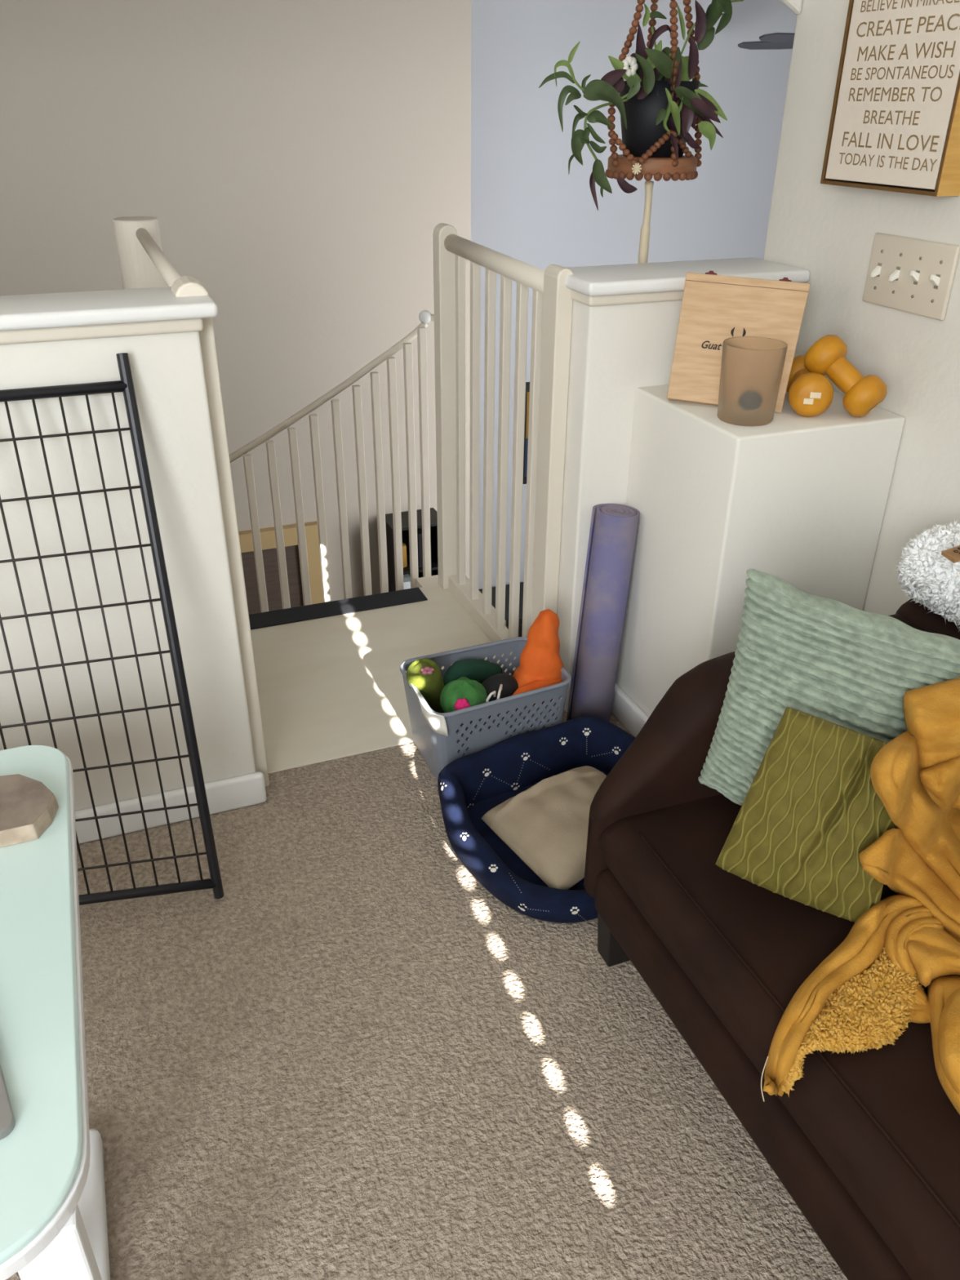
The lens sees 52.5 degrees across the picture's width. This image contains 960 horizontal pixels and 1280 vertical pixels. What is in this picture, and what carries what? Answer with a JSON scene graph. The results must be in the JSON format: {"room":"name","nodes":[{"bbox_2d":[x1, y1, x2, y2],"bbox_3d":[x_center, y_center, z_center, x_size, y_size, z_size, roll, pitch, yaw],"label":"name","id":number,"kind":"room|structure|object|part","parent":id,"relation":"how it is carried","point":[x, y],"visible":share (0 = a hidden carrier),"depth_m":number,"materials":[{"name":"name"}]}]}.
{"room":"living room","nodes":[
{"label":"living room","id":0,"kind":"room"},
{"bbox_2d":[0,331,256,810],"bbox_3d":[-2.399,0.199,1.527,3.950,1.140,0.145,-10,31,-19],"label":"wall","id":1,"kind":"structure","parent":0,"point":[167,370],"depth_m":1.99,"materials":[{"name":"white paint"}]},
{"bbox_2d":[0,318,203,344],"bbox_3d":[-2.391,-0.291,1.256,3.958,0.028,0.172,-10,31,-19],"label":"trim","id":2,"kind":"structure","parent":1,"relation":"attached to","point":[104,331],"depth_m":1.76,"materials":[{"name":"beige paint"}]},
{"bbox_2d":[0,286,217,330],"bbox_3d":[-2.377,-0.316,1.244,3.985,0.028,0.216,-10,31,-19],"label":"trim","id":3,"kind":"structure","parent":1,"relation":"attached to","point":[60,309],"depth_m":1.77,"materials":[{"name":"white"}]},
{"bbox_2d":[75,771,266,844],"bbox_3d":[-2.366,0.695,1.719,3.965,0.088,0.022,-10,31,-19],"label":"baseboard","id":4,"kind":"structure","parent":1,"relation":"attached to","point":[248,789],"depth_m":2.27,"materials":[{"name":"white paint"}]},
{"bbox_2d":[0,0,471,600],"bbox_3d":[-2.687,-1.060,4.275,5.618,5.875,0.125,-10,31,-19],"label":"wall","id":5,"kind":"structure","parent":0,"point":[300,162],"depth_m":4.38,"materials":[{"name":"beige paint"}]},
{"bbox_2d":[238,520,324,614],"bbox_3d":[-1.105,0.337,5.657,0.525,2.112,0.050,-10,31,-19],"label":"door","id":6,"kind":"structure","parent":5,"relation":"in","point":[268,538],"depth_m":5.26,"materials":[{"name":"brown wood"}]},
{"bbox_2d":[5,584,847,1279],"bbox_3d":[-1.098,1.314,0.864,5.562,0.150,4.890,-10,31,-19],"label":"floor","id":7,"kind":"structure","parent":0,"point":[355,1060],"depth_m":1.74,"materials":[{"name":"beige carpet"}]},
{"bbox_2d":[0,745,110,1279],"bbox_3d":[-1.006,0.727,1.189,1.069,0.562,1.010,-10,31,-19],"label":"table","id":8,"kind":"object","parent":7,"relation":"on","point":[53,1215],"visible":1,"depth_m":1.12,"materials":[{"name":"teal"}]},
{"bbox_2d":[0,1064,15,1140],"bbox_3d":[-0.676,0.501,1.009,0.325,0.011,0.225,-17,34,-29],"label":"laptop","id":9,"kind":"object","parent":8,"relation":"on","point":[7,1122],"visible":1,"depth_m":1.01,"materials":[{"name":"silver metal"}]},
{"bbox_2d":[0,773,58,847],"bbox_3d":[-0.710,0.251,1.443,0.155,0.028,0.149,-10,31,-19],"label":"stone slab","id":10,"kind":"object","parent":8,"relation":"on","point":[28,807],"visible":1,"depth_m":1.43,"materials":[{"name":"beige stone"}]},
{"bbox_3d":[-0.431,0.789,1.077,0.062,0.495,0.032,-10,31,-19],"label":"leg","id":11,"kind":"part","parent":8,"relation":"part of","materials":[{"name":"white paint"}]},
{"bbox_2d":[0,352,224,905],"bbox_3d":[-0.910,0.065,1.827,0.674,1.080,0.316,-10,31,-19],"label":"gate panel","id":12,"kind":"object","parent":7,"relation":"on","point":[126,385],"visible":0.88,"depth_m":1.89,"materials":[{"name":"black metal"}]},
{"bbox_3d":[-0.607,0.009,1.932,0.021,1.080,0.316,-11,31,-19],"label":"post","id":13,"kind":"part","parent":12,"relation":"part of","materials":[{"name":"black metal"}]},
{"bbox_2d":[111,216,269,786],"bbox_3d":[-0.785,0.128,2.901,0.125,2.454,1.175,-10,31,-19],"label":"balustrade","id":14,"kind":"object","parent":7,"relation":"on","point":[143,263],"visible":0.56,"depth_m":2.20,"materials":[{"name":"beige paint"}]},
{"bbox_3d":[-0.977,-0.110,3.328,0.125,2.454,0.125,-10,31,-19],"label":"post","id":15,"kind":"part","parent":14,"relation":"part of","materials":[{"name":"beige paint"}]},
{"bbox_3d":[-0.761,-0.902,2.314,0.036,0.046,0.963,-10,31,-19],"label":"rail","id":16,"kind":"part","parent":14,"relation":"part of","materials":[{"name":"beige paint"}]},
{"bbox_3d":[-0.566,-0.172,2.164,0.065,1.198,0.088,-10,31,-19],"label":"newel post","id":17,"kind":"part","parent":14,"relation":"part of","materials":[{"name":"beige paint"}]},
{"bbox_2d":[248,586,427,629],"bbox_3d":[-0.480,-0.109,3.281,0.605,0.004,0.100,-10,31,-19],"label":"strip","id":18,"kind":"object","parent":7,"relation":"on","point":[277,617],"visible":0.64,"depth_m":3.27,"materials":[{"name":"black"}]},
{"bbox_2d":[399,636,571,780],"bbox_3d":[0.011,0.186,2.491,0.390,0.252,0.310,-10,31,-19],"label":"storage basket","id":19,"kind":"object","parent":7,"relation":"on","point":[437,750],"visible":0.57,"depth_m":2.39,"materials":[{"name":"grey plastic"}]},
{"bbox_2d":[406,658,444,712],"bbox_3d":[-0.131,0.144,2.509,0.089,0.284,0.239,4,29,7],"label":"plush","id":20,"kind":"object","parent":19,"relation":"in","point":[424,674],"visible":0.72,"depth_m":2.37,"materials":[{"name":"green fabric"}]},
{"bbox_2d":[420,666,434,674],"bbox_3d":[-0.127,0.074,2.350,0.032,0.007,0.032,-25,38,-38],"label":"flower","id":21,"kind":"object","parent":20,"relation":"on","point":[424,670],"depth_m":2.35,"materials":[{"name":"pink fabric"}]},
{"bbox_2d":[405,671,448,736],"bbox_3d":[-0.142,0.152,2.351,0.042,0.070,0.234,-13,32,-23],"label":"cloth","id":22,"kind":"object","parent":19,"relation":"in","point":[437,722],"visible":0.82,"depth_m":2.28,"materials":[{"name":"white fabric"}]},
{"bbox_2d":[440,676,487,724],"bbox_3d":[-0.035,0.150,2.371,0.115,0.121,0.123,-10,31,-19],"label":"plush","id":23,"kind":"object","parent":19,"relation":"in","point":[463,692],"visible":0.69,"depth_m":2.33,"materials":[{"name":"green fabric"}]},
{"bbox_2d":[454,698,470,710],"bbox_3d":[-0.042,0.157,2.315,0.031,0.033,0.030,-25,38,-38],"label":"flower","id":24,"kind":"object","parent":23,"relation":"on","point":[460,704],"depth_m":2.31,"materials":[{"name":"pink fabric"}]},
{"bbox_2d":[442,658,502,686],"bbox_3d":[-0.021,0.086,2.523,0.181,0.091,0.072,-22,36,-34],"label":"plush","id":25,"kind":"object","parent":19,"relation":"in","point":[478,670],"visible":0.56,"depth_m":2.49,"materials":[{"name":"green fabric"}]},
{"bbox_2d":[481,673,518,718],"bbox_3d":[0.041,0.146,2.443,0.108,0.109,0.164,17,33,28],"label":"plush","id":26,"kind":"object","parent":19,"relation":"in","point":[499,686],"visible":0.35,"depth_m":2.42,"materials":[{"name":"black fabric"}]},
{"bbox_2d":[511,608,564,706],"bbox_3d":[0.134,0.044,2.442,0.183,0.246,0.161,-10,31,-19],"label":"plush","id":27,"kind":"object","parent":19,"relation":"in","point":[540,665],"visible":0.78,"depth_m":2.42,"materials":[{"name":"orange fabric"}]},
{"bbox_2d":[432,222,573,669],"bbox_3d":[0.036,-0.535,2.843,0.065,1.182,0.832,-10,31,-19],"label":"balustrade","id":28,"kind":"object","parent":7,"relation":"on","point":[552,302],"visible":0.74,"depth_m":2.76,"materials":[{"name":"beige paint"}]},
{"bbox_3d":[-0.107,-0.710,3.156,0.060,1.181,0.060,-10,31,-19],"label":"post","id":29,"kind":"part","parent":28,"relation":"part of","materials":[{"name":"beige paint"}]},
{"bbox_3d":[0.036,-0.047,3.127,0.045,0.054,0.694,-10,31,-19],"label":"rail","id":30,"kind":"part","parent":28,"relation":"part of","materials":[{"name":"beige paint"}]},
{"bbox_3d":[0.044,-1.008,2.595,0.050,0.064,0.695,-10,31,-19],"label":"rail","id":31,"kind":"part","parent":28,"relation":"part of","materials":[{"name":"beige paint"}]},
{"bbox_3d":[0.180,-0.359,2.543,0.043,1.165,0.079,-10,31,-19],"label":"newel post","id":32,"kind":"part","parent":28,"relation":"part of","materials":[{"name":"beige paint"}]},
{"bbox_2d":[437,715,635,923],"bbox_3d":[0.204,0.396,2.220,0.554,0.155,0.529,-10,31,-19],"label":"pet bed","id":33,"kind":"object","parent":7,"relation":"on","point":[469,786],"visible":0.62,"depth_m":2.29,"materials":[{"name":"blue fabric"}]},
{"bbox_2d":[460,832,469,840],"bbox_3d":[-0.033,0.426,2.114,0.014,0.008,0.022,-16,33,-26],"label":"print","id":34,"kind":"object","parent":33,"relation":"attached to","point":[464,836],"depth_m":2.11,"materials":[{"name":"beige fabric"}]},
{"bbox_2d":[482,768,491,776],"bbox_3d":[0.016,0.314,2.312,0.023,0.020,0.004,-16,33,-27],"label":"print","id":35,"kind":"object","parent":33,"relation":"attached to","point":[486,772],"depth_m":2.31,"materials":[{"name":"beige fabric"}]},
{"bbox_2d":[488,864,497,872],"bbox_3d":[0.028,0.479,2.046,0.018,0.006,0.017,-22,36,-34],"label":"print","id":36,"kind":"object","parent":33,"relation":"attached to","point":[492,868],"depth_m":2.05,"materials":[{"name":"beige fabric"}]},
{"bbox_2d":[518,903,526,911],"bbox_3d":[0.088,0.551,2.010,0.021,0.024,0.004,17,33,27],"label":"print","id":37,"kind":"object","parent":33,"relation":"on","point":[522,907],"depth_m":2.01,"materials":[{"name":"beige fabric"}]},
{"bbox_2d":[521,752,529,760],"bbox_3d":[0.110,0.281,2.350,0.023,0.020,0.005,-10,31,-19],"label":"print","id":38,"kind":"object","parent":33,"relation":"attached to","point":[525,756],"depth_m":2.35,"materials":[{"name":"beige fabric"}]},
{"bbox_2d":[481,765,606,889],"bbox_3d":[0.214,0.396,2.199,0.328,0.107,0.298,-18,34,-30],"label":"cushion","id":39,"kind":"object","parent":33,"relation":"on","point":[545,824],"visible":0.66,"depth_m":2.15,"materials":[{"name":"fabric"}]},
{"bbox_2d":[559,737,567,745],"bbox_3d":[0.206,0.249,2.402,0.024,0.020,0.006,-10,31,-19],"label":"print","id":40,"kind":"object","parent":33,"relation":"attached to","point":[562,740],"depth_m":2.40,"materials":[{"name":"beige fabric"}]},
{"bbox_2d":[570,906,579,914],"bbox_3d":[0.193,0.551,1.983,0.019,0.019,0.003,-3,29,-7],"label":"print","id":41,"kind":"object","parent":33,"relation":"attached to","point":[574,910],"depth_m":1.98,"materials":[{"name":"beige fabric"}]},
{"bbox_2d":[582,728,591,735],"bbox_3d":[0.265,0.228,2.416,0.022,0.019,0.006,1,29,2],"label":"print","id":42,"kind":"object","parent":33,"relation":"attached to","point":[586,731],"depth_m":2.42,"materials":[{"name":"beige fabric"}]},
{"bbox_2d":[612,746,620,754],"bbox_3d":[0.337,0.272,2.401,0.022,0.019,0.006,23,36,35],"label":"print","id":43,"kind":"object","parent":33,"relation":"attached to","point":[615,750],"depth_m":2.40,"materials":[{"name":"beige fabric"}]},
{"bbox_2d":[566,503,639,721],"bbox_3d":[0.319,-0.044,2.545,0.115,0.624,0.165,24,37,36],"label":"yoga mat","id":44,"kind":"object","parent":7,"relation":"on","point":[613,531],"visible":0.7,"depth_m":2.48,"materials":[{"name":"purple plastic"}]},
{"bbox_2d":[615,384,904,716],"bbox_3d":[0.651,-0.154,2.454,0.436,0.900,0.430,-10,31,-19],"label":"wall ledge","id":45,"kind":"object","parent":7,"relation":"on","point":[796,499],"visible":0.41,"depth_m":2.20,"materials":[{"name":"white paint"}]},
{"bbox_2d":[611,683,648,737],"bbox_3d":[0.436,0.240,2.578,0.021,0.088,0.431,-10,31,-19],"label":"baseboard","id":46,"kind":"structure","parent":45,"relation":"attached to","point":[624,708],"depth_m":2.63,"materials":[{"name":"white"}]},
{"bbox_2d":[666,271,810,413],"bbox_3d":[0.578,-0.665,2.188,0.271,0.296,0.168,9,30,15],"label":"wooden box","id":47,"kind":"object","parent":45,"relation":"on","point":[715,308],"visible":0.73,"depth_m":2.16,"materials":[{"name":"brown wood"}]},
{"bbox_2d":[717,336,787,426],"bbox_3d":[0.573,-0.549,2.067,0.131,0.161,0.131,-10,31,-19],"label":"tumbler","id":48,"kind":"object","parent":45,"relation":"on","point":[752,367],"visible":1,"depth_m":2.03,"materials":[{"name":"orange glass"}]},
{"bbox_2d":[786,355,833,417],"bbox_3d":[0.732,-0.571,2.183,0.094,0.092,0.231,5,29,8],"label":"dumbbell","id":49,"kind":"object","parent":45,"relation":"on","point":[811,394],"visible":0.87,"depth_m":2.09,"materials":[{"name":"yellow plastic"}]},
{"bbox_3d":[0.732,-0.571,2.183,0.052,0.052,0.164,5,29,8],"label":"handle","id":50,"kind":"part","parent":49,"relation":"part of","materials":[{"name":"yellow plastic"}]},
{"bbox_2d":[804,334,887,417],"bbox_3d":[0.795,-0.575,2.120,0.188,0.160,0.094,25,37,37],"label":"dumbbell","id":51,"kind":"object","parent":45,"relation":"on","point":[826,356],"visible":0.98,"depth_m":2.09,"materials":[{"name":"yellow plastic"}]},
{"bbox_3d":[0.795,-0.575,2.120,0.128,0.106,0.052,24,36,35],"label":"handle","id":52,"kind":"part","parent":51,"relation":"part of","materials":[{"name":"yellow plastic"}]},
{"bbox_2d":[582,598,959,1279],"bbox_3d":[0.995,0.737,1.118,0.930,0.640,2.299,-10,31,-19],"label":"sofa","id":53,"kind":"object","parent":7,"relation":"on","point":[865,1144],"visible":0.61,"depth_m":1.45,"materials":[{"name":"brown leather"}]},
{"bbox_3d":[0.269,0.560,1.914,0.068,0.169,0.059,-10,31,-19],"label":"leg","id":54,"kind":"part","parent":53,"relation":"part of","materials":[{"name":"black wood"}]},
{"bbox_3d":[1.015,0.868,1.097,0.900,0.106,2.131,-10,31,-19],"label":"frame","id":55,"kind":"part","parent":53,"relation":"part of","materials":[{"name":"brown leather"}]},
{"bbox_3d":[0.609,0.192,1.922,0.918,0.446,0.218,-10,31,-19],"label":"arm","id":56,"kind":"part","parent":53,"relation":"part of"},
{"bbox_2d":[598,794,959,1279],"bbox_3d":[0.927,0.769,1.026,0.726,0.148,2.094,-10,31,-19],"label":"seat cushion","id":57,"kind":"object","parent":53,"relation":"on","point":[876,1132],"depth_m":1.39,"materials":[{"name":"brown leather"}]},
{"bbox_2d":[715,706,895,922],"bbox_3d":[0.505,0.270,1.500,0.249,0.295,0.163,10,30,16],"label":"cushion","id":58,"kind":"object","parent":53,"relation":"on","point":[799,832],"visible":0.88,"depth_m":1.45,"materials":[{"name":"fabric"}]},
{"bbox_2d":[697,568,959,828],"bbox_3d":[0.640,0.153,1.579,0.525,0.461,0.256,4,29,6],"label":"cushion","id":59,"kind":"object","parent":53,"relation":"on","point":[832,660],"visible":0.53,"depth_m":1.56,"materials":[{"name":"green fabric"}]},
{"bbox_2d":[760,677,959,1115],"bbox_3d":[0.653,0.335,1.433,0.307,0.423,0.775,13,31,21],"label":"blanket","id":60,"kind":"object","parent":53,"relation":"on","point":[868,988],"visible":1,"depth_m":1.38,"materials":[{"name":"yellow fabric"}]},
{"bbox_2d":[895,520,959,631],"bbox_3d":[1.055,0.000,1.652,0.292,0.190,0.837,-10,31,-19],"label":"pillow","id":61,"kind":"object","parent":53,"relation":"on","point":[929,566],"visible":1,"depth_m":1.85,"materials":[{"name":"white fabric"}]},
{"bbox_3d":[1.321,0.556,1.192,0.212,0.390,2.219,-10,31,-19],"label":"backrest","id":62,"kind":"part","parent":53,"relation":"part of","materials":[{"name":"brown leather"}]},
{"bbox_2d":[415,574,506,626],"bbox_3d":[-1.032,1.027,4.031,2.225,2.319,0.472,-10,31,-19],"label":"floor","id":63,"kind":"structure","parent":0,"point":[421,582],"depth_m":3.93,"materials":[{"name":"beige carpet"}]},
{"bbox_2d":[229,310,434,612],"bbox_3d":[-0.575,-0.328,3.810,0.960,1.804,0.088,-10,31,-19],"label":"balustrade","id":64,"kind":"object","parent":63,"relation":"on","point":[425,317],"visible":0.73,"depth_m":3.66,"materials":[{"name":"beige paint"}]},
{"bbox_3d":[-0.611,-0.868,3.531,0.899,0.508,0.026,-10,31,-19],"label":"handrail","id":65,"kind":"part","parent":64,"relation":"part of","materials":[{"name":"beige paint"}]},
{"bbox_3d":[-0.198,-1.168,3.518,0.047,0.048,0.047,-10,31,-19],"label":"knob","id":66,"kind":"part","parent":64,"relation":"part of","materials":[{"name":"white"}]},
{"bbox_2d":[556,300,682,711],"bbox_3d":[0.481,-0.317,2.649,0.570,1.244,0.164,-10,31,-19],"label":"wall","id":67,"kind":"structure","parent":0,"point":[616,350],"depth_m":2.35,"materials":[{"name":"white paint"}]},
{"bbox_2d":[570,289,684,306],"bbox_3d":[0.481,-0.852,2.352,0.579,0.026,0.191,-10,31,-19],"label":"trim","id":68,"kind":"structure","parent":67,"relation":"attached to","point":[613,300],"depth_m":2.22,"materials":[{"name":"beige paint"}]},
{"bbox_2d":[565,257,809,296],"bbox_3d":[0.475,-0.874,2.333,0.594,0.030,0.235,-10,31,-19],"label":"trim","id":69,"kind":"structure","parent":67,"relation":"attached to","point":[645,277],"depth_m":2.28,"materials":[{"name":"white"}]},
{"bbox_2d":[471,0,797,589],"bbox_3d":[1.669,-2.709,7.310,5.500,5.875,0.125,-10,31,-19],"label":"wall","id":70,"kind":"structure","parent":0,"point":[526,207],"depth_m":6.57,"materials":[{"name":"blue paint"}]},
{"bbox_2d":[522,382,529,484],"bbox_3d":[0.431,-1.550,7.296,0.280,0.770,0.041,-10,31,-19],"label":"framed picture","id":71,"kind":"object","parent":70,"relation":"attached to","point":[527,384],"visible":0.08,"depth_m":7.24,"materials":[{"name":"black wood"}]},
{"bbox_3d":[0.436,-1.391,7.366,0.205,0.297,0.006,-10,31,-19],"label":"panel","id":72,"kind":"part","parent":71,"relation":"part of","materials":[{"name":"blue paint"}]},
{"bbox_3d":[0.438,-1.673,7.210,0.205,0.347,0.006,-10,31,-19],"label":"panel","id":73,"kind":"part","parent":71,"relation":"part of","materials":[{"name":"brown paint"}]},
{"bbox_2d":[780,0,802,14],"bbox_3d":[-1.775,-1.655,0.974,5.391,1.574,0.026,-10,31,-19],"label":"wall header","id":74,"kind":"structure","parent":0,"point":[795,6],"depth_m":2.20,"materials":[{"name":"white paint"}]},
{"bbox_2d":[763,0,959,615],"bbox_3d":[1.548,-0.491,0.624,0.171,3.275,4.079,-10,31,-19],"label":"wall","id":75,"kind":"structure","parent":0,"point":[828,231],"depth_m":2.18,"materials":[{"name":"white paint"}]},
{"bbox_2d":[820,0,959,196],"bbox_3d":[0.852,-1.181,1.911,0.058,0.540,0.349,-10,31,-19],"label":"sign","id":76,"kind":"object","parent":75,"relation":"attached to","point":[895,123],"visible":1,"depth_m":1.94,"materials":[{"name":"beige wood"}]},
{"bbox_3d":[0.916,-1.103,1.770,0.057,0.540,0.001,-10,31,-19],"label":"frame","id":77,"kind":"part","parent":76,"relation":"part of","materials":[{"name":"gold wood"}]},
{"bbox_2d":[862,232,959,320],"bbox_3d":[0.905,-0.762,2.032,0.027,0.142,0.241,-10,31,-19],"label":"switch plate","id":78,"kind":"object","parent":75,"relation":"attached to","point":[914,276],"visible":1,"depth_m":2.02,"materials":[{"name":"beige plastic"}]},
{"bbox_3d":[0.738,-2.923,1.546,11.125,0.125,8.875,-10,31,-19],"label":"ceiling","id":79,"kind":"structure","parent":0,"visible":0},
{"bbox_2d":[604,0,702,263],"bbox_3d":[0.437,-1.874,2.107,0.310,2.258,0.248,-10,31,-19],"label":"hanger","id":80,"kind":"object","parent":79,"relation":"hanging from","point":[627,166],"visible":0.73,"depth_m":2.39,"materials":[{"name":"brown wood"}]},
{"bbox_2d":[538,0,743,210],"bbox_3d":[0.372,-1.309,2.366,0.557,0.470,0.256,-10,31,-19],"label":"potted plant","id":81,"kind":"object","parent":80,"relation":"hanging from","point":[645,104],"visible":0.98,"depth_m":2.31,"materials":[{"name":"green plant"}]},
{"bbox_3d":[0.440,-1.304,2.438,0.195,0.164,0.195,-10,31,-19],"label":"pot","id":82,"kind":"part","parent":81,"relation":"part of","materials":[{"name":"black ceramic"}]},
{"bbox_2d":[737,32,795,49],"bbox_3d":[2.281,-4.086,5.313,1.664,1.473,1.672,-10,31,-19],"label":"ceiling fan","id":83,"kind":"object","parent":79,"relation":"hanging from","point":[775,40],"visible":0.12,"depth_m":6.02,"materials":[{"name":"grey"}]},
{"bbox_3d":[1.951,-3.657,5.976,0.806,0.042,0.132,24,37,36],"label":"blade","id":84,"kind":"part","parent":83,"relation":"part of","materials":[{"name":"grey"}]},
{"bbox_3d":[1.888,-3.386,5.487,0.806,0.042,0.132,-15,33,-26],"label":"blade","id":85,"kind":"part","parent":83,"relation":"part of","materials":[{"name":"grey"}]},
{"bbox_3d":[0.676,2.274,4.493,10.875,0.125,8.750,-10,31,-19],"label":"floor","id":86,"kind":"structure","parent":0,"visible":0},
{"bbox_2d":[385,507,438,591],"bbox_3d":[-0.371,0.253,5.831,0.306,2.100,0.224,-10,31,-19],"label":"bookcase","id":87,"kind":"object","parent":86,"relation":"on","point":[404,515],"visible":0.09,"depth_m":5.37,"materials":[{"name":"black wood"}]},
{"bbox_3d":[-0.504,0.282,5.777,0.015,2.100,0.206,-10,31,-19],"label":"panel","id":88,"kind":"part","parent":87,"relation":"part of","materials":[{"name":"black wood"}]},
{"bbox_2d":[402,542,407,567],"bbox_3d":[-0.435,-0.467,5.370,0.062,0.125,0.062,-10,31,-19],"label":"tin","id":89,"kind":"object","parent":87,"relation":"on","point":[404,547],"visible":0.29,"depth_m":5.35,"materials":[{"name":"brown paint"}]},
{"bbox_2d":[403,573,410,589],"bbox_3d":[-0.433,-0.272,5.496,0.081,0.188,0.150,-10,31,-19],"label":"box","id":90,"kind":"object","parent":87,"relation":"on","point":[406,578],"visible":0.06,"depth_m":5.41,"materials":[{"name":"grey"}]},
{"bbox_3d":[-0.361,-0.655,5.318,0.276,0.015,0.206,-10,31,-19],"label":"shelf","id":91,"kind":"part","parent":87,"relation":"part of","materials":[{"name":"black wood"}]},
{"bbox_2d":[417,528,422,567],"bbox_3d":[-0.347,-0.523,5.395,0.038,0.200,0.150,-10,31,-19],"label":"upright book","id":92,"kind":"object","parent":87,"relation":"on","point":[419,531],"visible":0.29,"depth_m":5.33,"materials":[{"name":"black fabric"}]},
{"bbox_3d":[-0.363,-0.428,5.444,0.276,0.015,0.206,-10,31,-19],"label":"shelf","id":93,"kind":"part","parent":87,"relation":"part of","materials":[{"name":"black wood"}]},
{"bbox_3d":[-0.233,0.232,5.871,0.015,2.100,0.206,-10,31,-19],"label":"panel","id":94,"kind":"part","parent":87,"relation":"part of","materials":[{"name":"black wood"}]},
{"bbox_2d":[478,582,523,636],"bbox_3d":[0.697,-0.067,7.840,1.625,0.725,0.575,-10,31,-19],"label":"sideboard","id":95,"kind":"object","parent":86,"relation":"on","point":[507,586],"visible":0.02,"depth_m":7.48,"materials":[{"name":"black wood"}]},
{"bbox_3d":[0.428,0.075,7.452,0.775,0.500,0.012,-10,31,-19],"label":"door","id":96,"kind":"part","parent":95,"relation":"part of","materials":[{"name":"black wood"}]}
]}

